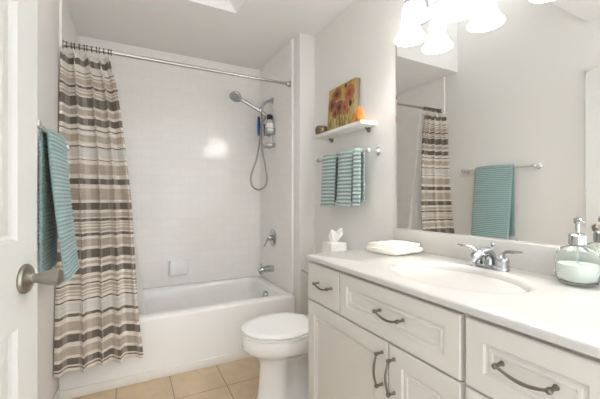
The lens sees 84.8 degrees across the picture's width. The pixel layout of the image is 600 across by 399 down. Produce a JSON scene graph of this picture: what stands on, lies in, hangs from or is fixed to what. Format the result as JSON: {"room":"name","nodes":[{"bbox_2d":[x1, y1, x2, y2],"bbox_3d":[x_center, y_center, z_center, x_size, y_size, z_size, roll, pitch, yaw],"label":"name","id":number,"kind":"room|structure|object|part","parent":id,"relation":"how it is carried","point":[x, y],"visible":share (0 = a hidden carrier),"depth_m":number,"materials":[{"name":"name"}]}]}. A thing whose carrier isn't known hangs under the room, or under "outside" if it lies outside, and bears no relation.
{"room":"bathroom","nodes":[
{"label":"bathroom","id":0,"kind":"room"},
{"bbox_2d":[37,0,58,398],"bbox_3d":[-1.014,-0.456,1.027,0.120,3.230,3.658,0,0,-27],"label":"wall","id":1,"kind":"structure","parent":0,"point":[47,10],"depth_m":1.61,"materials":[{"name":"white paint"}]},
{"bbox_2d":[0,0,63,398],"bbox_3d":[-0.609,0.137,0.502,0.199,2.020,0.775,0,0,-17],"label":"door","id":2,"kind":"structure","parent":1,"relation":"in","point":[19,277],"depth_m":0.79,"materials":[{"name":"white paint"}]},
{"bbox_3d":[-0.644,0.199,0.825,0.083,0.074,0.074,0,0,-17],"label":"knob","id":3,"kind":"part","parent":2,"relation":"part of","materials":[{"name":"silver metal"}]},
{"bbox_2d":[37,119,70,150],"bbox_3d":[-1.105,-0.266,1.432,0.091,0.048,0.678,0,0,-27],"label":"towel rail","id":4,"kind":"object","parent":1,"relation":"attached to","point":[39,122],"visible":0.35,"depth_m":1.23,"materials":[{"name":"silver metal"}]},
{"bbox_3d":[-0.960,-0.266,1.152,0.091,0.048,0.048,0,0,-27],"label":"post","id":5,"kind":"part","parent":4,"relation":"part of","materials":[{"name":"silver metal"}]},
{"bbox_2d":[38,125,79,280],"bbox_3d":[-1.069,0.021,1.473,0.107,0.637,0.336,0,0,-27],"label":"bath towel","id":6,"kind":"object","parent":4,"relation":"hanging from","point":[55,212],"visible":0.99,"depth_m":1.39,"materials":[{"name":"teal fabric"}]},
{"bbox_2d":[53,388,58,398],"bbox_3d":[-1.119,1.116,1.374,0.013,0.085,1.110,0,0,-27],"label":"baseboard","id":7,"kind":"structure","parent":1,"relation":"attached to","point":[56,396],"depth_m":1.81,"materials":[{"name":"white paint"}]},
{"bbox_2d":[59,0,77,74],"bbox_3d":[-1.579,-0.211,2.250,0.023,2.140,0.726,0,0,-27],"label":"trim","id":8,"kind":"structure","parent":1,"relation":"attached to","point":[67,30],"depth_m":2.12,"materials":[{"name":"white paint"}]},
{"bbox_2d":[62,40,290,86],"bbox_3d":[-0.757,-0.929,2.317,1.522,0.048,0.048,0,0,-27],"label":"shower curtain rod","id":9,"kind":"object","parent":1,"relation":"attached to","point":[116,53],"visible":0.87,"depth_m":2.24,"materials":[{"name":"silver metal"}]},
{"bbox_2d":[175,0,252,17],"bbox_3d":[-0.622,-1.661,1.567,1.073,0.760,1.155,0,0,-27],"label":"skylight","id":10,"kind":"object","parent":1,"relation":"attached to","point":[238,8],"depth_m":2.21,"materials":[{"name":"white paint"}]},
{"bbox_2d":[110,61,145,314],"bbox_3d":[-1.245,0.001,2.136,0.447,1.775,0.057,0,0,-27],"label":"curtain liner","id":11,"kind":"object","parent":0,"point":[141,306],"visible":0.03,"depth_m":2.23,"materials":[{"name":"white plastic"}]},
{"bbox_2d":[59,351,252,398],"bbox_3d":[-0.707,1.131,2.227,1.528,0.056,0.012,0,0,-27],"label":"trim","id":12,"kind":"structure","parent":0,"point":[164,372],"depth_m":2.09,"materials":[{"name":"white paint"}]},
{"bbox_2d":[72,357,258,398],"bbox_3d":[-0.223,1.189,1.437,1.941,0.060,3.658,0,0,-27],"label":"floor","id":13,"kind":"structure","parent":0,"point":[238,379],"depth_m":2.04,"materials":[{"name":"beige tile"}]},
{"bbox_2d":[58,275,294,390],"bbox_3d":[-0.890,0.959,2.577,1.519,0.400,0.778,0,0,-27],"label":"bathtub","id":14,"kind":"object","parent":13,"relation":"on","point":[189,322],"visible":0.48,"depth_m":2.30,"materials":[{"name":"white ceramic"}]},
{"bbox_3d":[-0.300,0.835,2.841,0.039,0.074,0.072,0,0,-27],"label":"overflow plate","id":15,"kind":"part","parent":14,"relation":"part of","materials":[{"name":"silver metal"}]},
{"bbox_2d":[241,269,307,398],"bbox_3d":[0.005,0.792,1.990,0.741,0.747,0.494,0,0,-27],"label":"toilet","id":16,"kind":"object","parent":13,"relation":"on","point":[279,340],"visible":0.48,"depth_m":1.82,"materials":[{"name":"white ceramic"}]},
{"bbox_3d":[-0.134,0.732,1.899,0.409,0.018,0.376,0,0,-27],"label":"lid","id":17,"kind":"part","parent":16,"relation":"part of","materials":[{"name":"white plastic"}]},
{"bbox_3d":[-0.119,0.751,1.907,0.435,0.014,0.370,0,0,-27],"label":"seat","id":18,"kind":"part","parent":16,"relation":"part of","materials":[{"name":"white plastic"}]},
{"bbox_3d":[-0.062,0.960,1.937,0.566,0.398,0.374,0,0,-27],"label":"bowl","id":19,"kind":"part","parent":16,"relation":"part of","materials":[{"name":"white ceramic"}]},
{"bbox_2d":[308,261,599,398],"bbox_3d":[0.520,0.721,1.158,0.596,0.876,1.113,0,0,-27],"label":"vanity cabinet","id":20,"kind":"object","parent":13,"relation":"on","point":[367,339],"visible":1,"depth_m":0.96,"materials":[{"name":"white paint"}]},
{"bbox_3d":[0.092,0.374,1.389,0.033,0.022,0.118,0,0,-27],"label":"handle","id":21,"kind":"part","parent":20,"relation":"part of","materials":[{"name":"grey metal"}]},
{"bbox_3d":[0.104,0.376,1.423,0.020,0.167,0.252,0,0,-27],"label":"drawer","id":22,"kind":"part","parent":20,"relation":"part of","materials":[{"name":"white paint"}]},
{"bbox_3d":[0.168,0.762,1.300,0.020,0.593,0.530,0,0,-27],"label":"door","id":23,"kind":"part","parent":20,"relation":"part of","materials":[{"name":"white paint"}]},
{"bbox_3d":[0.253,0.557,1.071,0.041,0.118,0.014,0,0,-27],"label":"handle","id":24,"kind":"part","parent":20,"relation":"part of","materials":[{"name":"grey metal"}]},
{"bbox_3d":[0.275,0.374,1.036,0.033,0.022,0.118,0,0,-27],"label":"handle","id":25,"kind":"part","parent":20,"relation":"part of","materials":[{"name":"grey metal"}]},
{"bbox_3d":[0.278,0.557,1.022,0.041,0.118,0.014,0,0,-27],"label":"handle","id":26,"kind":"part","parent":20,"relation":"part of","materials":[{"name":"grey metal"}]},
{"bbox_3d":[0.352,0.762,0.945,0.020,0.593,0.256,0,0,-27],"label":"door","id":27,"kind":"part","parent":20,"relation":"part of","materials":[{"name":"white paint"}]},
{"bbox_2d":[304,228,599,358],"bbox_3d":[0.533,0.284,1.166,0.566,0.246,1.134,0,0,-27],"label":"countertop","id":28,"kind":"structure","parent":20,"relation":"on","point":[529,299],"depth_m":1.05,"materials":[{"name":"stone"}]},
{"bbox_2d":[366,240,422,255],"bbox_3d":[0.463,0.236,1.606,0.212,0.044,0.202,0,0,-35],"label":"folded towel","id":29,"kind":"object","parent":28,"relation":"on","point":[390,247],"visible":1,"depth_m":1.55,"materials":[{"name":"white fabric"}]},
{"bbox_2d":[457,242,522,271],"bbox_3d":[0.695,0.211,1.219,0.153,0.096,0.204,0,0,9],"label":"faucet","id":30,"kind":"object","parent":28,"relation":"on","point":[500,263],"visible":1,"depth_m":1.19,"materials":[{"name":"silver metal"}]},
{"bbox_3d":[0.660,0.198,1.293,0.024,0.039,0.081,0,0,-41],"label":"lever","id":31,"kind":"part","parent":30,"relation":"part of","materials":[{"name":"silver metal"}]},
{"bbox_3d":[0.676,0.212,1.209,0.141,0.071,0.041,0,0,-27],"label":"spout","id":32,"kind":"part","parent":30,"relation":"part of","materials":[{"name":"silver metal"}]},
{"bbox_3d":[0.705,0.251,1.224,0.048,0.014,0.144,0,0,-27],"label":"plate","id":33,"kind":"part","parent":30,"relation":"part of","materials":[{"name":"silver metal"}]},
{"bbox_3d":[0.728,0.227,1.181,0.044,0.046,0.044,0,0,-27],"label":"handle","id":34,"kind":"part","parent":30,"relation":"part of","materials":[{"name":"silver metal"}]},
{"bbox_3d":[0.736,0.198,1.148,0.024,0.039,0.081,0,0,-14],"label":"lever","id":35,"kind":"part","parent":30,"relation":"part of","materials":[{"name":"silver metal"}]},
{"bbox_2d":[555,217,599,286],"bbox_3d":[0.843,0.157,0.998,0.109,0.202,0.109,0,0,-27],"label":"soap dispenser","id":36,"kind":"object","parent":28,"relation":"on","point":[576,264],"visible":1,"depth_m":0.97,"materials":[{"name":"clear glass"}]},
{"bbox_3d":[0.485,0.592,0.688,0.020,0.253,0.294,0,0,-27],"label":"drawer","id":37,"kind":"part","parent":20,"relation":"part of","materials":[{"name":"white paint"}]},
{"bbox_3d":[0.461,0.372,0.679,0.033,0.022,0.119,0,0,-27],"label":"handle","id":38,"kind":"part","parent":20,"relation":"part of","materials":[{"name":"grey metal"}]},
{"bbox_3d":[0.485,0.376,0.688,0.020,0.167,0.294,0,0,-27],"label":"drawer","id":39,"kind":"part","parent":20,"relation":"part of","materials":[{"name":"white paint"}]},
{"bbox_2d":[78,35,259,288],"bbox_3d":[-1.038,-0.061,3.007,1.901,2.440,0.120,0,0,-27],"label":"wall","id":40,"kind":"structure","parent":0,"point":[191,149],"depth_m":2.96,"materials":[{"name":"white tile"}]},
{"bbox_2d":[168,258,187,275],"bbox_3d":[-1.070,0.604,2.893,0.164,0.150,0.054,0,0,-27],"label":"soap dish","id":41,"kind":"object","parent":40,"relation":"attached to","point":[178,266],"visible":1,"depth_m":2.87,"materials":[{"name":"white ceramic"}]},
{"bbox_2d":[67,0,354,69],"bbox_3d":[-0.223,-1.311,1.437,1.901,0.060,3.658,0,0,-27],"label":"ceiling","id":42,"kind":"structure","parent":0,"point":[266,27],"depth_m":2.42,"materials":[{"name":"white paint"}]},
{"bbox_2d":[260,33,313,314],"bbox_3d":[-0.094,-0.061,2.968,0.262,2.440,0.859,0,0,-27],"label":"wall","id":43,"kind":"structure","parent":0,"point":[287,198],"depth_m":2.66,"materials":[{"name":"white paint"}]},
{"bbox_2d":[229,91,267,190],"bbox_3d":[-0.452,-0.503,2.916,0.350,0.863,0.102,0,0,-27],"label":"shower","id":44,"kind":"object","parent":43,"relation":"attached to","point":[235,96],"visible":0.99,"depth_m":2.93,"materials":[{"name":"silver metal"}]},
{"bbox_3d":[-0.428,-0.828,2.919,0.274,0.155,0.044,0,0,-23],"label":"handle","id":45,"kind":"part","parent":44,"relation":"part of","materials":[{"name":"silver metal"}]},
{"bbox_2d":[258,264,273,274],"bbox_3d":[-0.311,0.627,2.954,0.148,0.094,0.062,0,0,-27],"label":"tub spout","id":46,"kind":"object","parent":43,"relation":"attached to","point":[270,268],"visible":1,"depth_m":2.93,"materials":[{"name":"silver metal"}]},
{"bbox_2d":[259,97,273,115],"bbox_3d":[-0.311,-0.833,2.967,0.138,0.180,0.064,0,0,-27],"label":"fitting","id":47,"kind":"object","parent":43,"relation":"attached to","point":[272,98],"visible":0.98,"depth_m":2.96,"materials":[{"name":"silver metal"}]},
{"bbox_3d":[-0.306,-0.852,2.973,0.124,0.104,0.033,0,0,-27],"label":"arm","id":48,"kind":"part","parent":47,"relation":"part of","materials":[{"name":"silver metal"}]},
{"bbox_2d":[263,99,275,148],"bbox_3d":[-0.282,-0.685,2.965,0.079,0.448,0.129,0,0,-27],"label":"shower caddy","id":49,"kind":"object","parent":47,"relation":"hanging from","point":[266,130],"visible":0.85,"depth_m":2.94,"materials":[{"name":"silver metal"}]},
{"bbox_2d":[257,116,260,135],"bbox_3d":[-0.378,-0.666,3.015,0.034,0.180,0.026,0,0,-27],"label":"brush","id":50,"kind":"object","parent":49,"relation":"hanging from","point":[258,120],"visible":0.92,"depth_m":3.00,"materials":[{"name":"blue plastic"}]},
{"bbox_2d":[263,143,275,148],"bbox_3d":[-0.282,-0.479,2.965,0.079,0.030,0.129,0,0,-27],"label":"basket","id":51,"kind":"object","parent":49,"relation":"on","point":[273,144],"depth_m":2.93,"materials":[{"name":"silver metal"}]},
{"bbox_2d":[263,127,275,136],"bbox_3d":[-0.282,-0.601,2.965,0.079,0.054,0.129,0,0,-27],"label":"basket","id":52,"kind":"object","parent":49,"relation":"on","point":[269,134],"depth_m":2.94,"materials":[{"name":"silver metal"}]},
{"bbox_2d":[266,114,273,134],"bbox_3d":[-0.272,-0.666,2.948,0.070,0.175,0.070,0,0,-27],"label":"shampoo bottle","id":53,"kind":"object","parent":49,"relation":"in","point":[269,122],"visible":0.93,"depth_m":2.92,"materials":[{"name":"grey plastic"}]},
{"bbox_2d":[263,229,275,246],"bbox_3d":[-0.283,0.355,2.968,0.083,0.163,0.160,0,0,-27],"label":"shower valve","id":54,"kind":"object","parent":43,"relation":"attached to","point":[271,237],"visible":1,"depth_m":2.96,"materials":[{"name":"silver metal"}]},
{"bbox_3d":[-0.226,-0.061,2.960,0.012,2.440,0.713,0,0,-27],"label":"panel","id":55,"kind":"part","parent":43,"relation":"part of","materials":[{"name":"white tile"}]},
{"bbox_2d":[322,228,346,252],"bbox_3d":[0.227,0.306,2.151,0.125,0.224,0.110,0,0,-27],"label":"tissue box","id":56,"kind":"object","parent":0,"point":[333,245],"visible":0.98,"depth_m":2.12,"materials":[{"name":"white"}]},
{"bbox_2d":[314,0,599,252],"bbox_3d":[0.783,-0.061,1.431,0.120,2.440,2.719,0,0,-27],"label":"wall","id":57,"kind":"structure","parent":0,"point":[359,42],"depth_m":2.02,"materials":[{"name":"white paint"}]},
{"bbox_2d":[313,120,376,142],"bbox_3d":[0.275,-0.429,2.153,0.118,0.051,0.550,0,0,-27],"label":"wall shelf","id":58,"kind":"object","parent":57,"relation":"attached to","point":[358,125],"visible":1,"depth_m":2.08,"materials":[{"name":"white paint"}]},
{"bbox_2d":[315,125,326,134],"bbox_3d":[0.151,-0.483,2.326,0.090,0.056,0.090,0,0,-27],"label":"candle holder","id":59,"kind":"object","parent":58,"relation":"on","point":[318,129],"visible":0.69,"depth_m":2.29,"materials":[{"name":"brown glass"}]},
{"bbox_2d":[327,77,359,130],"bbox_3d":[0.285,-0.607,2.193,0.058,0.310,0.308,0,0,-27],"label":"canvas painting","id":60,"kind":"object","parent":58,"relation":"on","point":[343,99],"visible":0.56,"depth_m":2.15},
{"bbox_2d":[351,111,357,121],"bbox_3d":[0.323,-0.488,1.942,0.037,0.066,0.048,0,0,-10],"label":"leaf ornament","id":61,"kind":"object","parent":58,"relation":"on","point":[354,118],"visible":0.88,"depth_m":1.93,"materials":[{"name":"orange ceramic"}]},
{"bbox_2d":[356,106,363,119],"bbox_3d":[0.346,-0.499,1.901,0.055,0.088,0.037,0,0,34],"label":"leaf ornament","id":62,"kind":"object","parent":58,"relation":"on","point":[359,112],"visible":1,"depth_m":1.89,"materials":[{"name":"orange ceramic"}]},
{"bbox_2d":[316,147,381,162],"bbox_3d":[0.289,-0.278,2.151,0.094,0.048,0.616,0,0,-27],"label":"towel rail","id":63,"kind":"object","parent":57,"relation":"attached to","point":[378,150],"visible":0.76,"depth_m":1.90,"materials":[{"name":"silver metal"}]},
{"bbox_2d":[320,153,338,206],"bbox_3d":[0.200,-0.126,2.248,0.069,0.366,0.166,0,0,-27],"label":"hand towel","id":64,"kind":"object","parent":63,"relation":"hanging from","point":[330,163],"visible":0.94,"depth_m":2.21,"materials":[{"name":"teal fabric"}]},
{"bbox_2d":[336,150,352,205],"bbox_3d":[0.289,-0.132,2.073,0.072,0.358,0.146,0,0,-27],"label":"hand towel","id":65,"kind":"object","parent":63,"relation":"hanging from","point":[345,166],"visible":0.89,"depth_m":2.05,"materials":[{"name":"teal fabric"}]},
{"bbox_2d":[352,148,364,205],"bbox_3d":[0.349,-0.132,1.971,0.056,0.353,0.067,0,0,-27],"label":"hand towel","id":66,"kind":"object","parent":63,"relation":"hanging from","point":[358,177],"visible":1,"depth_m":1.95,"materials":[{"name":"teal fabric"}]},
{"bbox_3d":[0.420,-0.278,1.899,0.094,0.048,0.048,0,0,-27],"label":"post","id":67,"kind":"part","parent":63,"relation":"part of","materials":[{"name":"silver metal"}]},
{"bbox_2d":[394,0,476,45],"bbox_3d":[0.716,-0.876,1.242,0.174,0.223,0.912,0,0,-27],"label":"vanity light","id":68,"kind":"object","parent":57,"relation":"attached to","point":[411,33],"visible":1,"depth_m":1.53,"materials":[{"name":"white glass"}]},
{"bbox_3d":[0.528,-0.851,1.575,0.147,0.173,0.147,0,0,-27],"label":"lamp shade","id":69,"kind":"part","parent":68,"relation":"part of","materials":[{"name":"white glass"}]},
{"bbox_3d":[0.646,-0.851,1.349,0.147,0.173,0.147,0,0,-27],"label":"lamp shade","id":70,"kind":"part","parent":68,"relation":"part of","materials":[{"name":"white glass"}]},
{"bbox_2d":[394,228,599,275],"bbox_3d":[0.776,0.211,1.289,0.021,0.100,1.130,0,0,-27],"label":"backsplash","id":71,"kind":"structure","parent":57,"relation":"attached to","point":[540,258],"depth_m":1.33,"materials":[{"name":"stone"}]},
{"bbox_2d":[396,0,599,249],"bbox_3d":[0.784,-0.356,1.292,0.006,1.030,1.128,0,0,-27],"label":"wall mirror","id":72,"kind":"object","parent":57,"relation":"attached to","point":[498,106],"visible":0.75,"depth_m":1.27,"materials":[{"name":"clear glass"}]},
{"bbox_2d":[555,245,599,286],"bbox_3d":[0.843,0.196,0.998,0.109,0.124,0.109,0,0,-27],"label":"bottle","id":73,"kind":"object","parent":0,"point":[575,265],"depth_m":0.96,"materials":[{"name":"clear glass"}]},
{"bbox_3d":[-1.258,-0.928,2.057,0.009,0.041,0.038,0,0,-27],"label":"curtain ring","id":74,"kind":"object","parent":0,"visible":0},
{"bbox_2d":[53,46,143,377],"bbox_3d":[-1.196,0.037,1.974,0.438,1.866,0.269,0,0,-32],"label":"shower curtain","id":75,"kind":"object","parent":74,"relation":"hanging from","point":[97,315],"visible":0.92,"depth_m":1.98,"materials":[{"name":"fabric"}]}
]}

